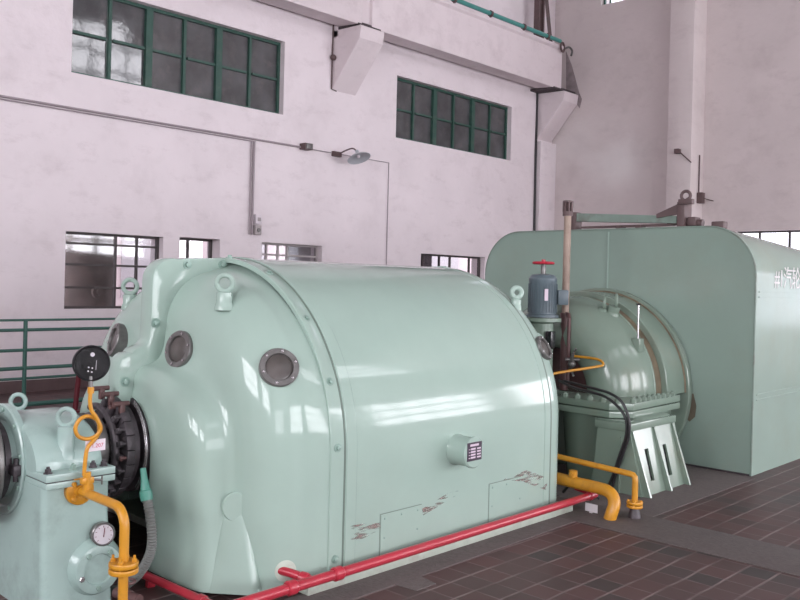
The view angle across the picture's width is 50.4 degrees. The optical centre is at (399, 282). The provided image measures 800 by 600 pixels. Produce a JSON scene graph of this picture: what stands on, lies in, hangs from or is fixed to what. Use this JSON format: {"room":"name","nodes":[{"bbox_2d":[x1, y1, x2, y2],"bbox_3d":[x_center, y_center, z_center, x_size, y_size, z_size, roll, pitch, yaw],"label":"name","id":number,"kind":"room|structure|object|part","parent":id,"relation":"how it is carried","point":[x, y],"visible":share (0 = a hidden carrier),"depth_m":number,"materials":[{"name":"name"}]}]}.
{"room":"power station hall","nodes":[
{"label":"power station hall","id":0,"kind":"room"},
{"bbox_2d":[0,0,555,381],"bbox_3d":[-4.490,-4.764,12.193,0.370,12.500,23.940,1,0,44],"label":"wall","id":1,"kind":"structure","parent":0,"point":[61,171],"depth_m":13.85,"materials":[{"name":"paint"}]},
{"bbox_2d":[0,377,87,393],"bbox_3d":[-4.505,1.408,12.058,0.020,0.160,23.140,1,0,44],"label":"baseboard","id":2,"kind":"structure","parent":1,"relation":"attached to","point":[6,387],"depth_m":11.63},
{"bbox_2d":[64,231,158,308],"bbox_3d":[-4.254,-0.171,12.507,0.060,1.090,1.520,1,0,44],"label":"window","id":3,"kind":"structure","parent":1,"relation":"in","point":[136,266],"depth_m":12.53,"materials":[{"name":"paint"}]},
{"bbox_2d":[0,95,300,147],"bbox_3d":[-6.388,-2.469,9.979,0.034,0.066,13.400,1,0,44],"label":"conduit","id":4,"kind":"object","parent":1,"relation":"attached to","point":[2,96],"visible":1,"depth_m":12.52,"materials":[{"name":"grey metal"}]},
{"bbox_2d":[71,0,280,113],"bbox_3d":[-3.388,-3.541,13.316,0.100,1.250,3.730,1,0,44],"label":"window","id":5,"kind":"structure","parent":1,"relation":"in","point":[124,41],"depth_m":13.20,"materials":[{"name":"green paint"}]},
{"bbox_3d":[-4.489,-3.262,12.212,0.009,0.547,0.562,1,0,44],"label":"pane","id":6,"kind":"part","parent":5,"relation":"part of","materials":[{"name":"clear glass"}]},
{"bbox_3d":[-4.474,-3.862,12.212,0.010,0.573,0.562,1,0,44],"label":"pane","id":7,"kind":"part","parent":5,"relation":"part of","materials":[{"name":"clear glass"}]},
{"bbox_3d":[-4.056,-3.251,12.658,0.007,0.547,0.562,1,0,44],"label":"pane","id":8,"kind":"part","parent":5,"relation":"part of","materials":[{"name":"clear glass"}]},
{"bbox_3d":[-4.040,-3.851,12.658,0.005,0.573,0.562,1,0,43],"label":"pane","id":9,"kind":"part","parent":5,"relation":"part of","materials":[{"name":"clear glass"}]},
{"bbox_3d":[-3.624,-3.240,13.105,0.006,0.547,0.562,1,0,43],"label":"pane","id":10,"kind":"part","parent":5,"relation":"part of","materials":[{"name":"clear glass"}]},
{"bbox_3d":[-3.610,-3.840,13.107,0.010,0.573,0.562,1,0,43],"label":"pane","id":11,"kind":"part","parent":5,"relation":"part of","materials":[{"name":"clear glass"}]},
{"bbox_3d":[-3.191,-3.229,13.551,0.009,0.547,0.562,1,0,44],"label":"pane","id":12,"kind":"part","parent":5,"relation":"part of","materials":[{"name":"clear glass"}]},
{"bbox_3d":[-3.178,-3.829,13.553,0.008,0.573,0.562,1,0,43],"label":"pane","id":13,"kind":"part","parent":5,"relation":"part of","materials":[{"name":"clear glass"}]},
{"bbox_3d":[-2.758,-3.219,13.997,0.010,0.547,0.562,1,0,44],"label":"pane","id":14,"kind":"part","parent":5,"relation":"part of","materials":[{"name":"clear glass"}]},
{"bbox_3d":[-2.746,-3.819,14.000,0.006,0.573,0.562,1,0,44],"label":"pane","id":15,"kind":"part","parent":5,"relation":"part of","materials":[{"name":"clear glass"}]},
{"bbox_3d":[-2.330,-3.208,14.448,0.562,0.547,0.010,1,0,-45],"label":"pane","id":16,"kind":"part","parent":5,"relation":"part of","materials":[{"name":"clear glass"}]},
{"bbox_3d":[-2.314,-3.808,14.447,0.007,0.573,0.562,1,0,45],"label":"pane","id":17,"kind":"part","parent":5,"relation":"part of","materials":[{"name":"clear glass"}]},
{"bbox_2d":[180,238,211,257],"bbox_3d":[-3.346,-0.159,13.591,0.060,1.110,0.740,1,0,44],"label":"window","id":18,"kind":"structure","parent":1,"relation":"in","point":[209,241],"depth_m":13.65,"materials":[{"name":"paint"}]},
{"bbox_2d":[248,141,254,234],"bbox_3d":[-2.453,-1.572,14.075,0.038,1.540,0.090,1,0,44],"label":"conduit","id":19,"kind":"object","parent":1,"relation":"attached to","point":[253,168],"visible":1,"depth_m":14.08,"materials":[{"name":"grey metal"}]},
{"bbox_2d":[253,225,260,234],"bbox_3d":[-2.372,-0.880,14.141,0.110,0.160,0.120,1,0,44],"label":"switch box","id":20,"kind":"object","parent":1,"relation":"attached to","point":[256,228],"visible":1,"depth_m":14.10,"materials":[{"name":"paint"}]},
{"bbox_2d":[253,214,261,223],"bbox_3d":[-2.366,-1.060,14.154,0.095,0.160,0.120,1,0,44],"label":"switch box","id":21,"kind":"object","parent":1,"relation":"attached to","point":[257,218],"visible":1,"depth_m":14.12,"materials":[{"name":"white plastic"}]},
{"bbox_2d":[262,242,317,261],"bbox_3d":[-1.979,-0.124,14.863,0.060,1.110,1.330,1,0,44],"label":"window","id":22,"kind":"structure","parent":1,"relation":"in","point":[265,254],"depth_m":14.84,"materials":[{"name":"paint"}]},
{"bbox_2d":[288,246,310,260],"bbox_3d":[-1.826,-0.121,15.216,0.030,1.090,0.550,1,0,44],"label":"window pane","id":23,"kind":"object","parent":1,"relation":"on","point":[305,251],"visible":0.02,"depth_m":15.21,"materials":[{"name":"grey glass"}]},
{"bbox_2d":[299,143,312,150],"bbox_3d":[-1.628,-2.377,14.822,0.180,0.110,0.180,1,0,44],"label":"junction box","id":24,"kind":"object","parent":1,"relation":"attached to","point":[304,146],"visible":1,"depth_m":14.76,"materials":[{"name":"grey metal"}]},
{"bbox_2d":[257,0,362,26],"bbox_3d":[-6.272,-5.173,9.460,0.550,0.970,15.720,1,0,44],"label":"trim","id":25,"kind":"structure","parent":1,"relation":"attached to","point":[339,13],"depth_m":14.52,"materials":[{"name":"concrete"}]},
{"bbox_2d":[330,25,336,91],"bbox_3d":[-1.174,-4.070,15.291,0.110,1.222,0.177,1,0,44],"label":"cable","id":26,"kind":"object","parent":1,"relation":"attached to","point":[332,57],"visible":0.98,"depth_m":15.29,"materials":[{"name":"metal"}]},
{"bbox_2d":[334,25,338,36],"bbox_3d":[-0.892,-7.675,15.490,0.120,6.500,0.540,1,0,44],"label":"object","id":27,"kind":"structure","parent":1,"relation":"attached to","point":[335,26],"depth_m":15.30,"materials":[{"name":"paint"}]},
{"bbox_2d":[331,148,370,163],"bbox_3d":[-0.843,-2.291,15.303,0.645,0.289,0.485,1,0,44],"label":"wall lamp","id":28,"kind":"object","parent":1,"relation":"attached to","point":[358,157],"visible":1,"depth_m":15.33,"materials":[{"name":"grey metal"}]},
{"bbox_3d":[-0.734,-2.269,15.235,0.392,0.249,0.430,1,0,44],"label":"lamp shade","id":29,"kind":"part","parent":28,"relation":"part of","materials":[{"name":"grey metal"}]},
{"bbox_2d":[313,149,388,264],"bbox_3d":[-0.947,-1.364,15.654,0.018,1.979,2.059,1,0,44],"label":"conduit","id":30,"kind":"object","parent":1,"relation":"attached to","point":[313,149],"visible":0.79,"depth_m":16.38,"materials":[{"name":"grey"}]},
{"bbox_2d":[332,25,383,94],"bbox_3d":[-0.750,-4.005,15.293,0.730,1.070,0.580,1,0,44],"label":"trim","id":31,"kind":"structure","parent":1,"relation":"attached to","point":[355,48],"depth_m":15.21,"materials":[{"name":"paint"}]},
{"bbox_2d":[338,22,380,30],"bbox_3d":[-0.769,-4.566,15.324,0.640,0.050,0.560,1,0,44],"label":"trim","id":32,"kind":"structure","parent":1,"relation":"attached to","point":[364,24],"depth_m":15.09,"materials":[{"name":"grey metal"}]},
{"bbox_2d":[362,0,369,24],"bbox_3d":[-0.773,-5.046,15.242,0.430,0.850,0.236,1,0,44],"label":"trim","id":33,"kind":"structure","parent":1,"relation":"attached to","point":[366,3],"depth_m":15.12,"materials":[{"name":"concrete"}]},
{"bbox_2d":[423,256,431,266],"bbox_3d":[0.501,-0.062,17.646,0.058,1.050,0.520,1,0,44],"label":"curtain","id":34,"kind":"object","parent":1,"relation":"hanging from","point":[427,260],"visible":0.02,"depth_m":17.73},
{"bbox_2d":[421,254,479,276],"bbox_3d":[1.017,-0.040,17.967,0.060,1.090,2.060,1,0,44],"label":"window","id":35,"kind":"structure","parent":1,"relation":"in","point":[422,255],"depth_m":18.09,"materials":[{"name":"paint"}]},
{"bbox_2d":[396,77,507,159],"bbox_3d":[1.115,-3.408,17.981,0.100,1.210,3.720,1,0,44],"label":"window","id":36,"kind":"structure","parent":1,"relation":"in","point":[426,114],"depth_m":17.94,"materials":[{"name":"green paint"}]},
{"bbox_3d":[0.017,-3.139,16.880,0.010,0.528,0.560,1,0,43],"label":"pane","id":37,"kind":"part","parent":36,"relation":"part of","materials":[{"name":"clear glass"}]},
{"bbox_3d":[0.035,-3.719,16.877,0.009,0.552,0.560,1,0,44],"label":"pane","id":38,"kind":"part","parent":36,"relation":"part of","materials":[{"name":"clear glass"}]},
{"bbox_3d":[0.450,-3.129,17.324,0.006,0.528,0.560,1,0,43],"label":"pane","id":39,"kind":"part","parent":36,"relation":"part of","materials":[{"name":"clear glass"}]},
{"bbox_3d":[0.464,-3.708,17.325,0.006,0.552,0.560,1,0,44],"label":"pane","id":40,"kind":"part","parent":36,"relation":"part of","materials":[{"name":"clear glass"}]},
{"bbox_3d":[0.878,-3.118,17.772,0.011,0.528,0.560,1,0,44],"label":"pane","id":41,"kind":"part","parent":36,"relation":"part of","materials":[{"name":"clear glass"}]},
{"bbox_3d":[0.893,-3.698,17.772,0.009,0.552,0.560,1,0,43],"label":"pane","id":42,"kind":"part","parent":36,"relation":"part of","materials":[{"name":"clear glass"}]},
{"bbox_3d":[1.310,-3.107,18.217,0.006,0.528,0.560,1,0,44],"label":"pane","id":43,"kind":"part","parent":36,"relation":"part of","materials":[{"name":"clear glass"}]},
{"bbox_3d":[1.325,-3.687,18.216,0.006,0.552,0.560,1,0,44],"label":"pane","id":44,"kind":"part","parent":36,"relation":"part of","materials":[{"name":"clear glass"}]},
{"bbox_3d":[1.740,-3.096,18.663,0.008,0.528,0.560,1,0,44],"label":"pane","id":45,"kind":"part","parent":36,"relation":"part of","materials":[{"name":"clear glass"}]},
{"bbox_3d":[1.757,-3.676,18.662,0.007,0.552,0.560,1,0,45],"label":"pane","id":46,"kind":"part","parent":36,"relation":"part of","materials":[{"name":"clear glass"}]},
{"bbox_3d":[2.172,-3.086,19.108,0.006,0.528,0.560,1,0,43],"label":"pane","id":47,"kind":"part","parent":36,"relation":"part of","materials":[{"name":"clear glass"}]},
{"bbox_3d":[2.188,-3.665,19.107,0.010,0.552,0.560,1,0,44],"label":"pane","id":48,"kind":"part","parent":36,"relation":"part of","materials":[{"name":"clear glass"}]},
{"bbox_2d":[369,0,563,87],"bbox_3d":[1.450,-4.980,17.459,0.550,0.970,6.040,1,0,44],"label":"beam","id":49,"kind":"structure","parent":1,"relation":"attached to","point":[443,29],"depth_m":17.12,"materials":[{"name":"concrete"}]},
{"bbox_2d":[533,0,551,41],"bbox_3d":[3.355,-8.113,19.400,0.140,5.411,0.649,1,0,44],"label":"steel column","id":50,"kind":"structure","parent":49,"relation":"on","point":[540,6],"depth_m":19.26,"materials":[{"name":"metal"}]},
{"bbox_3d":[3.206,-8.122,19.246,0.140,5.400,0.220,1,0,44],"label":"post","id":51,"kind":"part","parent":50,"relation":"part of","materials":[{"name":"brown metal"}]},
{"bbox_2d":[451,0,561,42],"bbox_3d":[1.794,-5.525,17.377,0.124,0.137,5.300,1,0,44],"label":"pipe","id":52,"kind":"object","parent":1,"relation":"attached to","point":[490,13],"visible":1,"depth_m":17.80,"materials":[{"name":"teal metal"}]},
{"bbox_2d":[533,93,537,230],"bbox_3d":[3.139,-1.497,19.874,0.063,6.151,0.072,1,0,44],"label":"pipe","id":53,"kind":"object","parent":1,"relation":"attached to","point":[536,127],"visible":0.57,"depth_m":19.85,"materials":[{"name":"black plastic"}]},
{"bbox_2d":[535,141,555,230],"bbox_3d":[3.404,-0.815,20.116,0.120,5.000,0.640,1,0,44],"label":"trim","id":54,"kind":"structure","parent":1,"relation":"attached to","point":[546,152],"depth_m":20.02,"materials":[{"name":"paint"}]},
{"bbox_2d":[530,86,574,93],"bbox_3d":[3.564,-4.457,19.813,0.640,0.050,0.900,1,0,44],"label":"trim","id":55,"kind":"structure","parent":1,"relation":"attached to","point":[547,89],"depth_m":19.59,"materials":[{"name":"grey metal"}]},
{"bbox_2d":[537,91,577,142],"bbox_3d":[3.694,-3.894,19.897,0.730,1.070,0.580,1,0,44],"label":"corbel","id":56,"kind":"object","parent":1,"relation":"attached to","point":[554,108],"depth_m":19.80,"materials":[{"name":"concrete"}]},
{"bbox_2d":[560,42,572,55],"bbox_3d":[3.795,-5.360,19.442,0.101,0.264,0.500,1,0,44],"label":"clamp","id":57,"kind":"object","parent":1,"relation":"attached to","point":[561,43],"visible":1,"depth_m":19.41,"materials":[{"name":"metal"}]},
{"bbox_2d":[0,388,799,599],"bbox_3d":[1.990,1.800,5.778,18.900,0.300,23.940,1,0,44],"label":"floor","id":58,"kind":"structure","parent":0,"point":[576,560],"depth_m":4.92,"materials":[{"name":"red tile"}]},
{"bbox_2d":[0,318,114,409],"bbox_3d":[-3.954,0.965,10.328,0.056,1.074,5.400,1,0,44],"label":"railing","id":59,"kind":"object","parent":58,"relation":"on","point":[25,329],"visible":0.32,"depth_m":9.99,"materials":[{"name":"green metal"}]},
{"bbox_3d":[-4.371,0.961,9.896,0.048,1.060,0.048,1,0,44],"label":"post","id":60,"kind":"part","parent":59,"relation":"part of","materials":[{"name":"green metal"}]},
{"bbox_3d":[-3.955,1.002,10.328,0.044,0.044,5.400,1,0,44],"label":"rail","id":61,"kind":"part","parent":59,"relation":"part of","materials":[{"name":"green metal"}]},
{"bbox_3d":[-3.958,1.121,10.328,0.032,0.032,5.400,1,0,44],"label":"rail","id":62,"kind":"part","parent":59,"relation":"part of","materials":[{"name":"green metal"}]},
{"bbox_3d":[-3.965,1.426,10.328,0.056,0.056,5.400,1,0,44],"label":"rail","id":63,"kind":"part","parent":59,"relation":"part of","materials":[{"name":"green metal"}]},
{"bbox_3d":[-3.950,0.791,10.328,0.038,0.038,5.400,1,0,44],"label":"rail","id":64,"kind":"part","parent":59,"relation":"part of","materials":[{"name":"green metal"}]},
{"bbox_3d":[-3.944,0.557,10.328,0.038,0.038,5.400,1,0,44],"label":"rail","id":65,"kind":"part","parent":59,"relation":"part of","materials":[{"name":"green metal"}]},
{"bbox_3d":[-3.941,0.442,10.328,0.028,0.028,5.400,1,0,44],"label":"rail","id":66,"kind":"part","parent":59,"relation":"part of","materials":[{"name":"green metal"}]},
{"bbox_2d":[0,392,118,599],"bbox_3d":[-1.867,1.074,4.376,1.054,0.959,0.470,1,0,44],"label":"pedestal","id":67,"kind":"object","parent":58,"relation":"on","point":[48,552],"visible":0.93,"depth_m":4.07,"materials":[{"name":"paint"}]},
{"bbox_2d":[78,412,119,463],"bbox_3d":[-1.802,0.885,4.463,0.380,0.380,1.450,1,0,44],"label":"shaft","id":68,"kind":"object","parent":67,"relation":"attached to","point":[106,454],"visible":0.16,"depth_m":4.49,"materials":[{"name":"silver metal"}]},
{"bbox_2d":[0,430,6,498],"bbox_3d":[-2.105,0.878,4.149,0.530,0.530,0.175,1,0,44],"label":"coupling","id":69,"kind":"object","parent":68,"relation":"attached to","point":[3,467],"visible":1,"depth_m":4.02,"materials":[{"name":"grey metal"}]},
{"bbox_2d":[90,521,114,545],"bbox_3d":[-1.440,1.233,4.110,0.112,0.159,0.065,1,0,-32],"label":"pressure gauge","id":70,"kind":"object","parent":67,"relation":"attached to","point":[102,533],"visible":0.99,"depth_m":4.09,"materials":[{"name":"grey metal"}]},
{"bbox_2d":[73,375,80,412],"bbox_3d":[-3.786,1.196,9.924,0.150,0.626,0.140,1,0,44],"label":"standpipe","id":71,"kind":"object","parent":58,"relation":"on","point":[78,380],"visible":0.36,"depth_m":9.90,"materials":[{"name":"red metal"}]},
{"bbox_2d":[64,478,138,599],"bbox_3d":[-1.359,1.245,3.881,0.519,0.643,0.136,1,0,44],"label":"pipe","id":72,"kind":"object","parent":58,"relation":"on","point":[125,566],"visible":0.91,"depth_m":3.74,"materials":[{"name":"orange metal"}]},
{"bbox_2d":[72,345,109,490],"bbox_3d":[-1.467,0.641,4.017,0.171,0.696,0.080,1,0,-26],"label":"gauge","id":73,"kind":"object","parent":72,"relation":"on","point":[90,363],"visible":1,"depth_m":3.99,"materials":[{"name":"yellow paint"}]},
{"bbox_3d":[-1.456,0.466,4.001,0.026,0.057,0.022,1,0,44],"label":"stem","id":74,"kind":"part","parent":73,"relation":"part of","materials":[{"name":"grey metal"}]},
{"bbox_2d":[85,438,105,451],"bbox_3d":[-1.448,0.771,4.041,0.002,0.055,0.100,1,0,44],"label":"paper tag","id":75,"kind":"object","parent":73,"relation":"hanging from","point":[99,445],"visible":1,"depth_m":4.05,"materials":[{"name":"white paper"}]},
{"bbox_3d":[-1.435,0.939,4.037,0.012,0.040,0.050,1,0,44],"label":"valve handle","id":76,"kind":"part","parent":73,"relation":"part of","materials":[{"name":"grey metal"}]},
{"bbox_2d":[112,577,142,599],"bbox_3d":[-1.280,1.480,3.982,0.169,0.177,0.088,1,0,44],"label":"valve","id":77,"kind":"object","parent":58,"relation":"on","point":[132,595],"visible":0.48,"depth_m":3.96,"materials":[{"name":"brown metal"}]},
{"bbox_2d":[110,468,156,595],"bbox_3d":[-1.307,1.232,4.160,0.365,0.674,0.063,1,0,37],"label":"corrugated hose","id":78,"kind":"object","parent":58,"relation":"on","point":[146,495],"visible":0.7,"depth_m":4.07,"materials":[{"name":"grey rubber"}]},
{"bbox_2d":[142,571,211,599],"bbox_3d":[-1.102,1.529,4.207,0.826,0.087,0.058,1,0,43],"label":"pipe","id":79,"kind":"object","parent":58,"relation":"on","point":[151,580],"visible":0.85,"depth_m":4.21,"materials":[{"name":"red metal"}]},
{"bbox_2d":[80,255,572,595],"bbox_3d":[-0.389,0.718,5.844,2.306,1.746,3.332,1,0,44],"label":"generator","id":80,"kind":"object","parent":58,"relation":"on","point":[312,417],"visible":0.88,"depth_m":4.71,"materials":[{"name":"green paint"}]},
{"bbox_2d":[87,385,139,496],"bbox_3d":[-1.611,0.864,4.638,0.532,0.615,0.165,1,0,44],"label":"gear","id":81,"kind":"object","parent":80,"relation":"attached to","point":[120,420],"visible":0.8,"depth_m":4.50,"materials":[{"name":"metal"}]},
{"bbox_2d":[80,263,329,592],"bbox_3d":[-1.292,0.698,4.986,2.101,1.680,0.678,1,0,44],"label":"hood","id":82,"kind":"object","parent":80,"relation":"attached to","point":[229,371],"depth_m":4.40,"materials":[{"name":"green paint"}]},
{"bbox_3d":[-0.585,1.456,4.318,0.110,0.110,0.060,1,0,-17],"label":"pipe plate","id":83,"kind":"part","parent":80,"relation":"part of","materials":[{"name":"paint"}]},
{"bbox_3d":[0.003,1.418,4.821,0.010,0.265,0.330,1,0,44],"label":"access panel","id":84,"kind":"part","parent":80,"relation":"part of","materials":[{"name":"green paint"}]},
{"bbox_2d":[234,489,597,599],"bbox_3d":[0.282,1.494,5.083,0.231,0.086,3.196,1,0,44],"label":"pipe","id":85,"kind":"object","parent":80,"relation":"attached to","point":[300,581],"visible":0.86,"depth_m":4.59,"materials":[{"name":"red metal"}]},
{"bbox_3d":[0.443,1.001,5.057,0.004,0.110,0.135,1,0,44],"label":"data plate","id":86,"kind":"part","parent":80,"relation":"part of","materials":[{"name":"grey"}]},
{"bbox_3d":[0.688,1.425,5.530,0.010,0.285,0.360,1,0,44],"label":"access panel","id":87,"kind":"part","parent":80,"relation":"part of","materials":[{"name":"green paint"}]},
{"bbox_2d":[483,279,558,503],"bbox_3d":[0.513,0.738,6.855,2.100,1.690,0.620,1,0,44],"label":"hood","id":88,"kind":"object","parent":80,"relation":"attached to","point":[545,352],"depth_m":5.98,"materials":[{"name":"green paint"}]},
{"bbox_2d":[557,470,620,520],"bbox_3d":[1.302,1.504,6.117,0.136,0.281,0.676,1,0,-37],"label":"pipe","id":89,"kind":"object","parent":80,"relation":"attached to","point":[571,480],"visible":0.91,"depth_m":5.99,"materials":[{"name":"metal"}]},
{"bbox_2d":[284,516,575,599],"bbox_3d":[-0.146,1.595,4.439,0.360,0.004,3.840,1,0,44],"label":"trim","id":90,"kind":"structure","parent":58,"relation":"on","point":[410,576],"depth_m":4.79,"materials":[{"name":"grey concrete"}]},
{"bbox_2d":[485,226,799,475],"bbox_3d":[3.929,0.604,10.401,2.990,2.188,5.558,1,0,44],"label":"enclosure","id":91,"kind":"object","parent":58,"relation":"on","point":[731,299],"visible":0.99,"depth_m":7.75,"materials":[{"name":"green paint"}]},
{"bbox_2d":[571,190,727,229],"bbox_3d":[2.434,-0.712,8.497,1.670,0.376,0.180,1,0,44],"label":"beam","id":92,"kind":"structure","parent":91,"relation":"on","point":[682,209],"depth_m":8.37,"materials":[{"name":"green metal"}]},
{"bbox_3d":[2.651,-0.734,8.239,0.340,0.200,0.030,1,0,44],"label":"lever","id":93,"kind":"part","parent":92,"relation":"part of","materials":[{"name":"brown metal"}]},
{"bbox_2d":[557,463,755,516],"bbox_3d":[1.206,1.629,7.798,3.360,0.004,1.850,1,0,44],"label":"trim","id":94,"kind":"structure","parent":58,"relation":"on","point":[704,482],"depth_m":6.70,"materials":[{"name":"grey concrete"}]},
{"bbox_2d":[527,317,560,369],"bbox_3d":[0.945,0.959,7.437,1.020,1.330,0.645,1,0,44],"label":"pedestal","id":95,"kind":"object","parent":94,"relation":"on","point":[544,327],"visible":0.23,"depth_m":7.27,"materials":[{"name":"green paint"}]},
{"bbox_2d":[526,259,568,317],"bbox_3d":[1.280,0.047,7.391,0.354,0.500,0.280,1,0,0],"label":"motor","id":96,"kind":"object","parent":95,"relation":"on","point":[544,296],"visible":1,"depth_m":7.30,"materials":[{"name":"blue paint"}]},
{"bbox_3d":[1.246,-0.121,7.391,0.044,0.105,0.044,1,0,44],"label":"wheel stem","id":97,"kind":"part","parent":96,"relation":"part of","materials":[{"name":"grey metal"}]},
{"bbox_3d":[1.251,0.101,7.264,0.030,0.100,0.006,1,0,-5],"label":"label plate","id":98,"kind":"part","parent":96,"relation":"part of","materials":[{"name":"silver metal"}]},
{"bbox_2d":[562,487,599,499],"bbox_3d":[1.367,1.568,6.454,0.311,0.111,0.063,1,0,36],"label":"hose","id":99,"kind":"object","parent":94,"relation":"on","point":[564,490],"visible":0.25,"depth_m":6.52,"materials":[{"name":"black"}]},
{"bbox_2d":[558,379,627,484],"bbox_3d":[1.526,1.229,6.904,0.083,0.804,0.838,1,0,-29],"label":"cable","id":100,"kind":"object","parent":94,"relation":"on","point":[559,380],"visible":0.91,"depth_m":6.63,"materials":[{"name":"black plastic"}]},
{"bbox_2d":[562,380,630,487],"bbox_3d":[1.553,1.228,6.881,0.078,0.802,0.816,1,0,-28],"label":"cable","id":101,"kind":"object","parent":94,"relation":"on","point":[566,381],"visible":0.94,"depth_m":6.60,"materials":[{"name":"black plastic"}]},
{"bbox_2d":[523,288,691,479],"bbox_3d":[1.552,0.839,7.876,1.940,1.600,1.375,1,0,44],"label":"casing","id":102,"kind":"structure","parent":94,"relation":"on","point":[646,364],"depth_m":7.43,"materials":[{"name":"green paint"}]},
{"bbox_2d":[559,200,572,389],"bbox_3d":[1.493,0.110,7.551,0.094,1.685,0.158,1,0,-28],"label":"vent pipe","id":103,"kind":"object","parent":102,"relation":"on","point":[567,211],"visible":0.98,"depth_m":7.55,"materials":[{"name":"brown metal"}]},
{"bbox_2d":[565,348,578,376],"bbox_3d":[1.499,0.684,7.408,0.127,0.245,0.138,1,0,44],"label":"valve","id":104,"kind":"object","parent":103,"relation":"attached to","point":[571,361],"visible":0.96,"depth_m":7.41,"materials":[{"name":"grey metal"}]},
{"bbox_2d":[553,355,603,374],"bbox_3d":[1.452,0.752,7.144,0.312,0.253,0.542,1,0,44],"label":"impulse line","id":105,"kind":"object","parent":102,"relation":"attached to","point":[575,356],"visible":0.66,"depth_m":7.17,"materials":[{"name":"yellow paint"}]},
{"bbox_2d":[523,296,654,396],"bbox_3d":[1.466,0.542,7.837,1.700,0.850,0.440,1,0,44],"label":"hood","id":106,"kind":"object","parent":102,"relation":"attached to","point":[598,329],"depth_m":7.41,"materials":[{"name":"green paint"}]},
{"bbox_3d":[2.083,0.342,7.434,0.017,0.300,0.018,1,0,44],"label":"rod","id":107,"kind":"part","parent":102,"relation":"part of","materials":[{"name":"silver metal"}]},
{"bbox_2d":[593,412,690,497],"bbox_3d":[1.985,1.363,6.913,0.500,0.575,0.780,1,0,44],"label":"support","id":108,"kind":"object","parent":94,"relation":"on","point":[653,451],"visible":0.87,"depth_m":6.75,"materials":[{"name":"green paint"}]},
{"bbox_3d":[1.708,1.393,6.669,0.440,0.500,0.045,1,0,44],"label":"plate","id":109,"kind":"part","parent":108,"relation":"part of","materials":[{"name":"green paint"}]},
{"bbox_3d":[1.937,1.129,6.965,0.310,0.060,0.780,1,0,44],"label":"cap plate","id":110,"kind":"part","parent":108,"relation":"part of","materials":[{"name":"green paint"}]},
{"bbox_3d":[2.006,1.411,6.892,0.020,0.480,0.650,1,0,44],"label":"shadow plate","id":111,"kind":"part","parent":108,"relation":"part of","materials":[{"name":"metal"}]},
{"bbox_3d":[2.074,1.407,6.826,0.150,0.490,0.690,1,0,44],"label":"plate","id":112,"kind":"part","parent":108,"relation":"part of","materials":[{"name":"green paint"}]},
{"bbox_2d":[557,496,799,576],"bbox_3d":[3.421,1.683,4.017,6.600,0.006,0.510,1,0,44],"label":"floor strip","id":113,"kind":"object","parent":58,"relation":"on","point":[779,558],"depth_m":5.45,"materials":[{"name":"grey concrete"}]},
{"bbox_2d":[585,502,597,512],"bbox_3d":[1.355,1.596,6.021,0.100,0.064,0.020,1,0,44],"label":"paper card","id":114,"kind":"object","parent":113,"relation":"on","point":[592,508],"visible":1,"depth_m":6.02,"materials":[{"name":"white paper"}]},
{"bbox_2d":[558,454,642,518],"bbox_3d":[1.378,1.460,6.186,0.842,0.342,0.117,1,0,44],"label":"pipe","id":115,"kind":"object","parent":113,"relation":"on","point":[634,504],"visible":0.99,"depth_m":5.94,"materials":[{"name":"orange metal"}]},
{"bbox_2d":[628,509,640,518],"bbox_3d":[1.636,1.602,5.931,0.090,0.070,0.090,1,0,44],"label":"socket","id":116,"kind":"object","parent":115,"relation":"attached to","point":[633,513],"depth_m":5.90,"materials":[{"name":"metal"}]},
{"bbox_2d":[552,0,799,233],"bbox_3d":[10.314,-4.394,14.234,18.100,12.500,0.370,1,0,44],"label":"wall","id":117,"kind":"structure","parent":0,"point":[611,150],"depth_m":18.39,"materials":[{"name":"paint"}]},
{"bbox_2d":[566,52,581,107],"bbox_3d":[4.091,-4.789,19.997,0.470,1.420,0.016,1,0,44],"label":"trim","id":118,"kind":"structure","parent":117,"relation":"attached to","point":[571,84],"depth_m":20.04,"materials":[{"name":"grey metal"}]},
{"bbox_2d":[674,148,691,162],"bbox_3d":[5.792,-2.602,17.395,0.348,0.309,0.120,1,0,44],"label":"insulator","id":119,"kind":"object","parent":117,"relation":"attached to","point":[676,151],"visible":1,"depth_m":17.43,"materials":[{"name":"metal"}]},
{"bbox_2d":[665,0,706,226],"bbox_3d":[6.000,-4.501,17.734,0.530,12.500,0.590,1,0,44],"label":"column","id":120,"kind":"structure","parent":117,"relation":"attached to","point":[688,23],"depth_m":17.53,"materials":[{"name":"paint"}]},
{"bbox_2d":[696,155,712,203],"bbox_3d":[6.296,-2.143,17.516,0.321,1.000,0.163,1,0,27],"label":"conduit","id":121,"kind":"object","parent":117,"relation":"attached to","point":[701,198],"visible":1,"depth_m":17.53,"materials":[{"name":"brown metal"}]},
{"bbox_2d":[738,230,799,246],"bbox_3d":[8.160,-0.106,16.161,3.520,1.820,0.060,1,0,44],"label":"window","id":122,"kind":"structure","parent":117,"relation":"in","point":[788,231],"depth_m":16.80,"materials":[{"name":"paint"}]},
{"label":"outside","id":123,"kind":"structure","parent":0,"visible":0},
{"bbox_3d":[-4.858,1.879,32.448,28.000,0.200,80.000,1,0,44],"label":"ground","id":124,"kind":"structure","parent":123,"visible":0},
{"bbox_2d":[64,234,113,305],"bbox_3d":[-4.896,0.418,13.225,0.837,2.720,0.837,1,0,4],"label":"storage tank","id":125,"kind":"object","parent":124,"relation":"on","point":[86,276],"visible":0.33,"depth_m":12.85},
{"bbox_2d":[112,237,471,305],"bbox_3d":[-2.590,-2.065,30.354,2.030,7.800,48.000,1,0,44],"label":"neighbouring building","id":126,"kind":"structure","parent":124,"relation":"on","point":[197,249],"depth_m":24.11,"materials":[{"name":"grey"}]}
]}

